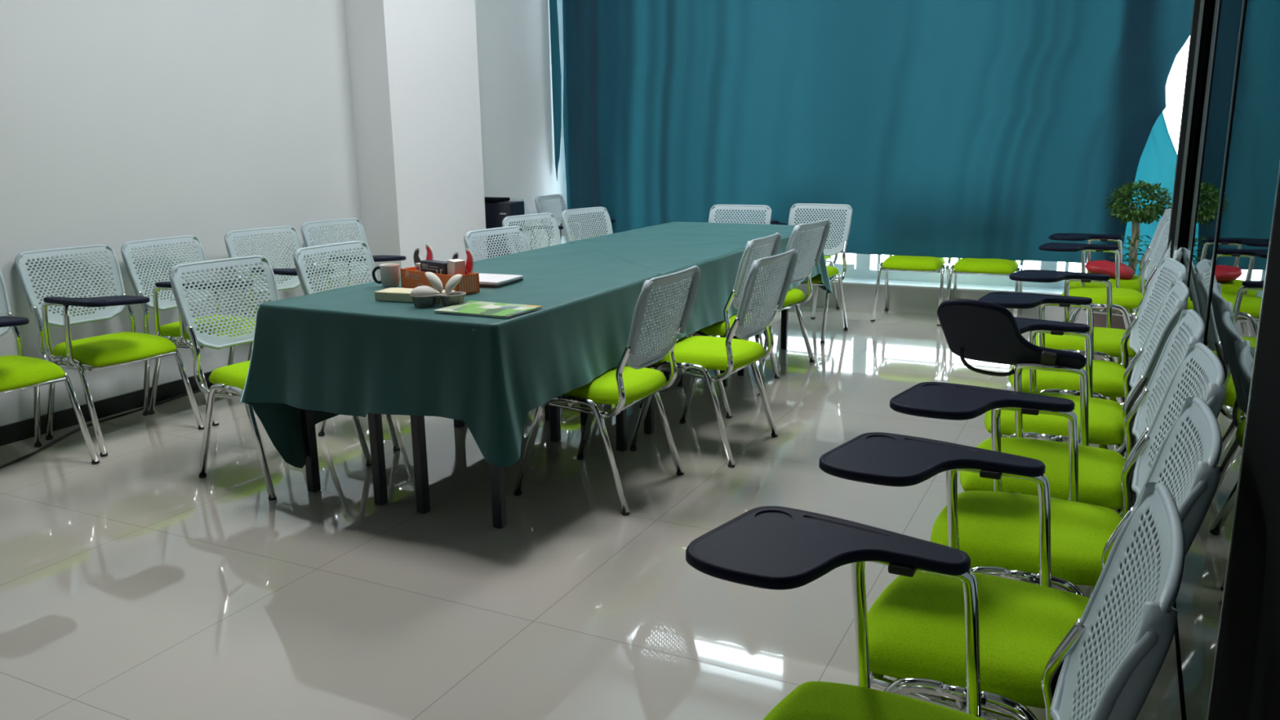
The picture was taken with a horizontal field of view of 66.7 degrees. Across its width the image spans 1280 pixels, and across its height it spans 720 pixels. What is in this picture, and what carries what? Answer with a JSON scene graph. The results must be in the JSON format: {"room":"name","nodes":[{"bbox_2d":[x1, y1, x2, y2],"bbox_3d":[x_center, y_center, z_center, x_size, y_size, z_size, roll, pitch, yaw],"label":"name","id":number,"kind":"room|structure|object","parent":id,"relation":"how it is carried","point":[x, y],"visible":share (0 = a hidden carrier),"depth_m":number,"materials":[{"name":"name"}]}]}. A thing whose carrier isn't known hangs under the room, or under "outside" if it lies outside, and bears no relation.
{"room":"meeting room","nodes":[
{"label":"meeting room","id":0,"kind":"room"},
{"bbox_2d":[0,0,567,426],"bbox_3d":[-2.943,-1.423,4.070,0.200,3.650,10.285,6,14,26],"label":"wall","id":1,"kind":"structure","parent":0,"point":[122,122],"depth_m":5.08,"materials":[{"name":"white paint"}]},
{"bbox_2d":[0,370,213,446],"bbox_3d":[-2.901,0.359,4.270,0.014,0.085,9.935,6,14,26],"label":"baseboard","id":2,"kind":"structure","parent":1,"relation":"attached to","point":[15,432],"depth_m":4.76,"materials":[{"name":"black"}]},
{"bbox_2d":[549,0,561,180],"bbox_3d":[-0.703,-2.503,8.127,0.095,1.980,0.002,6,14,26],"label":"window curtain","id":3,"kind":"object","parent":1,"relation":"attached to","point":[554,33],"visible":1,"depth_m":8.16,"materials":[{"name":"blue fabric"}]},
{"bbox_2d":[344,0,487,282],"bbox_3d":[-1.472,-1.981,6.412,0.305,3.650,0.945,6,14,26],"label":"wall column","id":4,"kind":"structure","parent":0,"point":[414,65],"depth_m":6.26,"materials":[{"name":"white paint"}]},
{"bbox_2d":[0,305,1181,719],"bbox_3d":[0.022,0.760,2.767,7.030,0.100,10.135,6,14,26],"label":"floor","id":5,"kind":"structure","parent":0,"point":[135,584],"depth_m":3.10,"materials":[{"name":"tile"}]},
{"bbox_2d":[0,269,99,464],"bbox_3d":[-2.632,0.045,3.937,0.645,0.851,0.495,7,15,31],"label":"chair","id":6,"kind":"object","parent":5,"relation":"on","point":[19,372],"visible":1,"depth_m":3.99,"materials":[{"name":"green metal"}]},
{"bbox_2d":[0,386,211,468],"bbox_3d":[-2.568,0.337,4.512,0.179,0.012,2.160,2,13,13],"label":"power cord","id":7,"kind":"object","parent":5,"relation":"on","point":[198,390],"visible":0.75,"depth_m":4.56,"materials":[{"name":"black rubber"}]},
{"bbox_2d":[14,244,204,456],"bbox_3d":[-2.401,-0.068,4.416,0.645,0.851,0.495,8,15,32],"label":"chair","id":8,"kind":"object","parent":5,"relation":"on","point":[119,348],"visible":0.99,"depth_m":4.38,"materials":[{"name":"silver metal"}]},
{"bbox_2d":[120,235,256,426],"bbox_3d":[-2.139,-0.168,4.836,0.645,0.851,0.495,6,15,27],"label":"chair","id":9,"kind":"object","parent":5,"relation":"on","point":[175,332],"visible":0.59,"depth_m":4.77,"materials":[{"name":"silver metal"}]},
{"bbox_2d":[168,255,371,500],"bbox_3d":[-1.483,0.038,3.898,0.589,0.851,0.489,8,16,34],"label":"chair","id":10,"kind":"object","parent":5,"relation":"on","point":[228,380],"visible":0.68,"depth_m":3.88,"materials":[{"name":"plastic"}]},
{"bbox_2d":[224,226,335,360],"bbox_3d":[-1.852,-0.276,5.287,0.645,0.851,0.495,9,16,36],"label":"chair","id":11,"kind":"object","parent":5,"relation":"on","point":[294,282],"visible":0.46,"depth_m":5.38,"materials":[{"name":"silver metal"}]},
{"bbox_2d":[300,217,406,293],"bbox_3d":[-1.613,-0.396,5.794,0.645,0.851,0.495,8,15,33],"label":"chair","id":12,"kind":"object","parent":5,"relation":"on","point":[304,228],"visible":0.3,"depth_m":5.84,"materials":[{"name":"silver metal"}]},
{"bbox_2d":[293,240,465,451],"bbox_3d":[-1.187,-0.092,4.448,0.589,0.851,0.489,7,15,29],"label":"chair","id":13,"kind":"object","parent":5,"relation":"on","point":[298,256],"visible":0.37,"depth_m":4.47,"materials":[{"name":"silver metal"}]},
{"bbox_2d":[300,408,524,505],"bbox_3d":[-0.905,0.060,3.986,0.380,0.742,1.180,6,14,26],"label":"table","id":14,"kind":"object","parent":5,"relation":"on","point":[375,420],"visible":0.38,"depth_m":3.58,"materials":[{"name":"black metal"}]},
{"bbox_2d":[240,221,832,468],"bbox_3d":[-0.092,-0.218,4.864,1.160,0.635,3.750,6,14,26],"label":"tablecloth","id":15,"kind":"object","parent":14,"relation":"on","point":[331,353],"visible":0.83,"depth_m":3.39,"materials":[{"name":"teal fabric"}]},
{"bbox_2d":[372,262,399,287],"bbox_3d":[-0.997,-0.333,3.819,0.110,0.085,0.076,1,13,9],"label":"mug","id":16,"kind":"object","parent":15,"relation":"on","point":[389,273],"visible":1,"depth_m":3.79,"materials":[{"name":"ceramic"}]},
{"bbox_2d":[374,287,455,303],"bbox_3d":[-0.807,-0.232,3.487,0.270,0.032,0.105,4,14,19],"label":"box","id":17,"kind":"object","parent":15,"relation":"on","point":[391,294],"visible":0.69,"depth_m":3.46,"materials":[{"name":"beige"}]},
{"bbox_2d":[409,271,466,307],"bbox_3d":[-0.697,-0.245,3.355,0.191,0.115,0.107,-2,13,-5],"label":"tray","id":18,"kind":"object","parent":15,"relation":"on","point":[422,296],"visible":0.98,"depth_m":3.33,"materials":[{"name":"ceramic"}]},
{"bbox_2d":[400,266,479,294],"bbox_3d":[-0.766,-0.303,3.706,0.351,0.072,0.106,11,17,40],"label":"gift box","id":19,"kind":"object","parent":15,"relation":"on","point":[410,277],"visible":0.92,"depth_m":3.63,"materials":[{"name":"orange cardboard"}]},
{"bbox_2d":[415,262,420,271],"bbox_3d":[-0.836,-0.329,3.758,0.034,0.092,0.051,11,17,41],"label":"carton","id":20,"kind":"object","parent":19,"relation":"in","point":[417,264],"visible":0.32,"depth_m":3.73,"materials":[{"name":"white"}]},
{"bbox_2d":[413,244,433,266],"bbox_3d":[-0.847,-0.373,3.808,0.130,0.163,0.003,11,17,40],"label":"cutout","id":21,"kind":"object","parent":19,"relation":"in","point":[416,259],"visible":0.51,"depth_m":3.81,"materials":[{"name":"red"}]},
{"bbox_2d":[413,249,420,263],"bbox_3d":[-0.877,-0.402,3.827,0.041,0.065,0.001,11,17,40],"label":"print","id":22,"kind":"object","parent":21,"relation":"on","point":[416,260],"depth_m":3.83},
{"bbox_2d":[426,246,431,259],"bbox_3d":[-0.819,-0.400,3.774,0.041,0.080,0.001,10,17,40],"label":"print","id":23,"kind":"object","parent":21,"relation":"attached to","point":[428,252],"depth_m":3.77},
{"bbox_2d":[420,259,447,275],"bbox_3d":[-0.770,-0.321,3.691,0.150,0.105,0.044,11,17,40],"label":"product box","id":24,"kind":"object","parent":19,"relation":"in","point":[427,265],"visible":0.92,"depth_m":3.67,"materials":[{"name":"grey cardboard"}]},
{"bbox_2d":[447,258,465,275],"bbox_3d":[-0.687,-0.315,3.638,0.054,0.121,0.050,11,17,40],"label":"carton","id":25,"kind":"object","parent":19,"relation":"in","point":[455,266],"visible":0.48,"depth_m":3.61,"materials":[{"name":"white cardboard"}]},
{"bbox_2d":[452,248,474,275],"bbox_3d":[-0.664,-0.339,3.649,0.130,0.163,0.003,11,17,40],"label":"cutout","id":26,"kind":"object","parent":19,"relation":"in","point":[469,262],"visible":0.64,"depth_m":3.62,"materials":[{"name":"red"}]},
{"bbox_2d":[465,250,472,272],"bbox_3d":[-0.636,-0.366,3.615,0.041,0.080,0.001,11,17,40],"label":"print","id":27,"kind":"object","parent":26,"relation":"attached to","point":[469,261],"depth_m":3.61},
{"bbox_2d":[433,300,542,318],"bbox_3d":[-0.507,-0.170,3.254,0.295,0.006,0.210,6,14,26],"label":"magazine","id":28,"kind":"object","parent":15,"relation":"on","point":[505,310],"visible":1,"depth_m":3.23,"materials":[{"name":"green paper"}]},
{"bbox_2d":[479,273,523,287],"bbox_3d":[-0.633,-0.320,3.882,0.270,0.022,0.200,5,14,22],"label":"book","id":29,"kind":"object","parent":15,"relation":"on","point":[486,280],"visible":0.56,"depth_m":3.83,"materials":[{"name":"white paper"}]},
{"bbox_2d":[463,226,529,261],"bbox_3d":[-0.552,-0.252,5.105,0.589,0.851,0.489,8,16,35],"label":"chair","id":30,"kind":"object","parent":5,"relation":"on","point":[468,237],"visible":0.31,"depth_m":5.18,"materials":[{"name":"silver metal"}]},
{"bbox_2d":[484,196,524,257],"bbox_3d":[-1.067,-0.760,7.249,0.400,0.885,0.200,6,14,26],"label":"base cabinet","id":31,"kind":"object","parent":5,"relation":"on","point":[496,209],"visible":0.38,"depth_m":7.08,"materials":[{"name":"black"}]},
{"bbox_2d":[409,364,626,528],"bbox_3d":[-0.435,0.106,3.758,0.380,0.742,1.180,6,14,26],"label":"table","id":32,"kind":"object","parent":5,"relation":"on","point":[498,501],"visible":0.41,"depth_m":3.45,"materials":[{"name":"black metal"}]},
{"bbox_2d":[502,213,561,253],"bbox_3d":[-0.484,-0.457,5.995,0.589,0.851,0.489,10,17,39],"label":"chair","id":33,"kind":"object","parent":5,"relation":"on","point":[505,223],"visible":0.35,"depth_m":6.12,"materials":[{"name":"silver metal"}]},
{"bbox_2d":[509,198,570,249],"bbox_3d":[-0.788,-0.811,7.557,0.645,0.851,0.495,7,15,30],"label":"chair","id":34,"kind":"object","parent":5,"relation":"on","point":[526,210],"visible":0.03,"depth_m":7.75,"materials":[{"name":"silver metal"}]},
{"bbox_2d":[544,404,549,420],"bbox_3d":[-0.379,-0.185,5.024,0.380,0.742,1.180,6,14,26],"label":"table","id":35,"kind":"object","parent":5,"relation":"on","point":[546,407],"visible":0.06,"depth_m":4.61,"materials":[{"name":"black metal"}]},
{"bbox_2d":[534,194,615,246],"bbox_3d":[-0.486,-0.933,8.067,0.645,0.851,0.495,5,14,24],"label":"chair","id":36,"kind":"object","parent":5,"relation":"on","point":[538,199],"visible":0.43,"depth_m":8.10,"materials":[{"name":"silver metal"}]},
{"bbox_2d":[560,206,613,242],"bbox_3d":[-0.165,-0.571,6.471,0.589,0.851,0.489,10,17,39],"label":"chair","id":37,"kind":"object","parent":5,"relation":"on","point":[565,213],"visible":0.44,"depth_m":6.55,"materials":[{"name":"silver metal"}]},
{"bbox_2d":[513,265,701,515],"bbox_3d":[-0.113,0.076,3.650,0.589,0.851,0.489,6,15,27],"label":"chair","id":38,"kind":"object","parent":5,"relation":"on","point":[624,385],"visible":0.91,"depth_m":3.49,"materials":[{"name":"silver metal"}]},
{"bbox_2d":[579,335,728,434],"bbox_3d":[0.092,-0.139,4.797,0.380,0.742,1.180,6,14,26],"label":"table","id":39,"kind":"object","parent":5,"relation":"on","point":[649,420],"visible":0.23,"depth_m":4.39,"materials":[{"name":"black metal"}]},
{"bbox_2d":[639,232,781,418],"bbox_3d":[0.357,-0.197,4.815,0.589,0.851,0.489,6,14,26],"label":"chair","id":40,"kind":"object","parent":5,"relation":"on","point":[771,243],"visible":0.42,"depth_m":4.60,"materials":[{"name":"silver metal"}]},
{"bbox_2d":[629,248,797,467],"bbox_3d":[0.321,-0.041,4.135,0.589,0.851,0.489,7,15,29],"label":"chair","id":41,"kind":"object","parent":5,"relation":"on","point":[699,353],"visible":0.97,"depth_m":3.99,"materials":[{"name":"green fabric"}]},
{"bbox_2d":[686,308,788,376],"bbox_3d":[0.619,-0.385,5.835,0.380,0.742,1.180,6,14,26],"label":"table","id":42,"kind":"object","parent":5,"relation":"on","point":[784,313],"visible":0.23,"depth_m":6.06,"materials":[{"name":"black"}]},
{"bbox_2d":[708,204,771,313],"bbox_3d":[0.586,-0.594,6.528,0.489,0.851,0.589,5,14,24],"label":"chair","id":43,"kind":"object","parent":5,"relation":"on","point":[712,217],"visible":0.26,"depth_m":6.68,"materials":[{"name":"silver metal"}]},
{"bbox_2d":[711,219,830,378],"bbox_3d":[0.731,-0.374,5.563,0.589,0.851,0.489,8,16,34],"label":"chair","id":44,"kind":"object","parent":5,"relation":"on","point":[794,297],"visible":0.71,"depth_m":5.43,"materials":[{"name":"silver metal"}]},
{"bbox_2d":[755,221,839,319],"bbox_3d":[1.168,-0.784,7.320,0.550,0.851,0.682,8,15,33],"label":"chair","id":45,"kind":"object","parent":5,"relation":"on","point":[828,259],"visible":0.04,"depth_m":7.25,"materials":[{"name":"silver metal"}]},
{"bbox_2d":[754,203,853,342],"bbox_3d":[1.113,-0.600,6.521,0.489,0.851,0.589,7,15,30],"label":"chair","id":46,"kind":"object","parent":5,"relation":"on","point":[833,272],"visible":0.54,"depth_m":6.58,"materials":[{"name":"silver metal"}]},
{"bbox_2d":[871,254,951,325],"bbox_3d":[1.988,-0.724,7.012,0.489,0.851,0.589,5,14,25],"label":"chair","id":47,"kind":"object","parent":5,"relation":"on","point":[893,263],"visible":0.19,"depth_m":6.86,"materials":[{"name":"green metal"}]},
{"bbox_2d":[685,482,1185,719],"bbox_3d":[0.358,0.583,1.419,0.682,0.851,0.550,6,14,26],"label":"chair","id":48,"kind":"object","parent":5,"relation":"on","point":[1126,625],"visible":1,"depth_m":1.47,"materials":[{"name":"plastic"}]},
{"bbox_2d":[945,257,1023,317],"bbox_3d":[2.436,-0.685,6.817,0.489,0.851,0.589,5,14,25],"label":"chair","id":49,"kind":"object","parent":5,"relation":"on","point":[999,267],"visible":0.18,"depth_m":6.66,"materials":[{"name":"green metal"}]},
{"bbox_2d":[818,396,1222,719],"bbox_3d":[0.648,0.483,1.835,0.682,0.851,0.550,6,14,26],"label":"chair","id":50,"kind":"object","parent":5,"relation":"on","point":[916,626],"visible":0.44,"depth_m":1.76,"materials":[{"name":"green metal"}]},
{"bbox_2d":[889,342,1226,595],"bbox_3d":[0.906,0.381,2.264,0.682,0.851,0.550,5,14,24],"label":"chair","id":51,"kind":"object","parent":5,"relation":"on","point":[999,531],"visible":0.48,"depth_m":2.22,"materials":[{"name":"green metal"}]},
{"bbox_2d":[937,298,1204,515],"bbox_3d":[1.119,0.281,2.674,0.667,0.855,0.535,6,14,26],"label":"chair","id":52,"kind":"object","parent":5,"relation":"on","point":[972,329],"visible":0.5,"depth_m":2.71,"materials":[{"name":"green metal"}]},
{"bbox_2d":[977,257,1188,457],"bbox_3d":[1.629,0.042,3.697,0.682,0.851,0.550,4,14,20],"label":"chair","id":53,"kind":"object","parent":5,"relation":"on","point":[1108,376],"visible":0.59,"depth_m":3.63,"materials":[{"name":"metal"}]},
{"bbox_2d":[984,280,1189,512],"bbox_3d":[1.360,0.164,3.183,0.682,0.851,0.550,6,14,26],"label":"chair","id":54,"kind":"object","parent":5,"relation":"on","point":[1106,418],"visible":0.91,"depth_m":3.05,"materials":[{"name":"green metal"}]},
{"bbox_2d":[1008,240,1182,443],"bbox_3d":[1.975,-0.104,4.312,0.682,0.851,0.550,6,14,25],"label":"chair","id":55,"kind":"object","parent":5,"relation":"on","point":[1107,341],"visible":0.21,"depth_m":4.25,"materials":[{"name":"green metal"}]},
{"bbox_2d":[1038,217,1170,357],"bbox_3d":[2.567,-0.365,5.412,0.682,0.851,0.550,5,14,22],"label":"chair","id":56,"kind":"object","parent":5,"relation":"on","point":[1122,299],"visible":0.69,"depth_m":5.34,"materials":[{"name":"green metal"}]},
{"bbox_2d":[1048,208,1171,321],"bbox_3d":[2.850,-0.492,5.949,0.682,0.851,0.550,4,14,21],"label":"chair","id":57,"kind":"object","parent":5,"relation":"on","point":[1132,283],"visible":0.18,"depth_m":5.96,"materials":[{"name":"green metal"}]},
{"bbox_2d":[1085,260,1133,279],"bbox_3d":[2.839,-0.547,5.879,0.270,0.113,0.240,6,14,26],"label":"bag","id":58,"kind":"object","parent":57,"relation":"on","point":[1102,267],"visible":0.79,"depth_m":5.80,"materials":[{"name":"red fabric"}]},
{"bbox_2d":[1093,179,1172,329],"bbox_3d":[3.132,-0.639,6.192,0.407,1.011,0.376,6,14,26],"label":"potted plant","id":59,"kind":"object","parent":5,"relation":"on","point":[1145,214],"visible":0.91,"depth_m":6.11,"materials":[{"name":"green plant"}]},
{"bbox_2d":[792,283,1087,324],"bbox_3d":[1.709,-2.160,7.228,5.670,3.750,0.350,6,14,26],"label":"wall","id":60,"kind":"structure","parent":0,"point":[924,300],"depth_m":7.30,"materials":[{"name":"grey paint"}]},
{"bbox_2d":[836,277,1063,295],"bbox_3d":[1.533,-0.632,7.633,4.870,0.015,0.330,6,14,26],"label":"sill","id":61,"kind":"structure","parent":60,"relation":"attached to","point":[960,286],"depth_m":7.18,"materials":[{"name":"white stone"}]},
{"bbox_2d":[833,253,1070,288],"bbox_3d":[1.562,-1.926,7.433,4.920,2.595,0.060,6,14,26],"label":"window","id":62,"kind":"structure","parent":60,"relation":"in","point":[863,268],"depth_m":7.38,"materials":[{"name":"white"}]},
{"bbox_2d":[1164,0,1279,719],"bbox_3d":[0.870,-0.722,0.792,0.374,3.650,7.650,6,14,26],"label":"wall","id":63,"kind":"structure","parent":0,"point":[1225,213],"depth_m":1.90,"materials":[{"name":"black"}]},
{"bbox_3d":[1.333,-3.238,6.695,4.870,0.028,0.027,6,14,26],"label":"rail","id":64,"kind":"object","parent":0,"visible":0},
{"bbox_2d":[562,0,1194,263],"bbox_3d":[1.355,-2.020,7.061,4.590,2.499,0.244,6,14,26],"label":"window curtain","id":65,"kind":"object","parent":64,"relation":"hanging from","point":[978,129],"visible":0.89,"depth_m":6.90,"materials":[{"name":"blue fabric"}]},
{"bbox_2d":[1122,112,1177,280],"bbox_3d":[3.273,-1.645,6.209,0.430,2.840,0.019,5,14,24],"label":"sheer curtain","id":66,"kind":"object","parent":64,"relation":"hanging from","point":[1157,161],"visible":0.17,"depth_m":6.27,"materials":[{"name":"teal fabric"}]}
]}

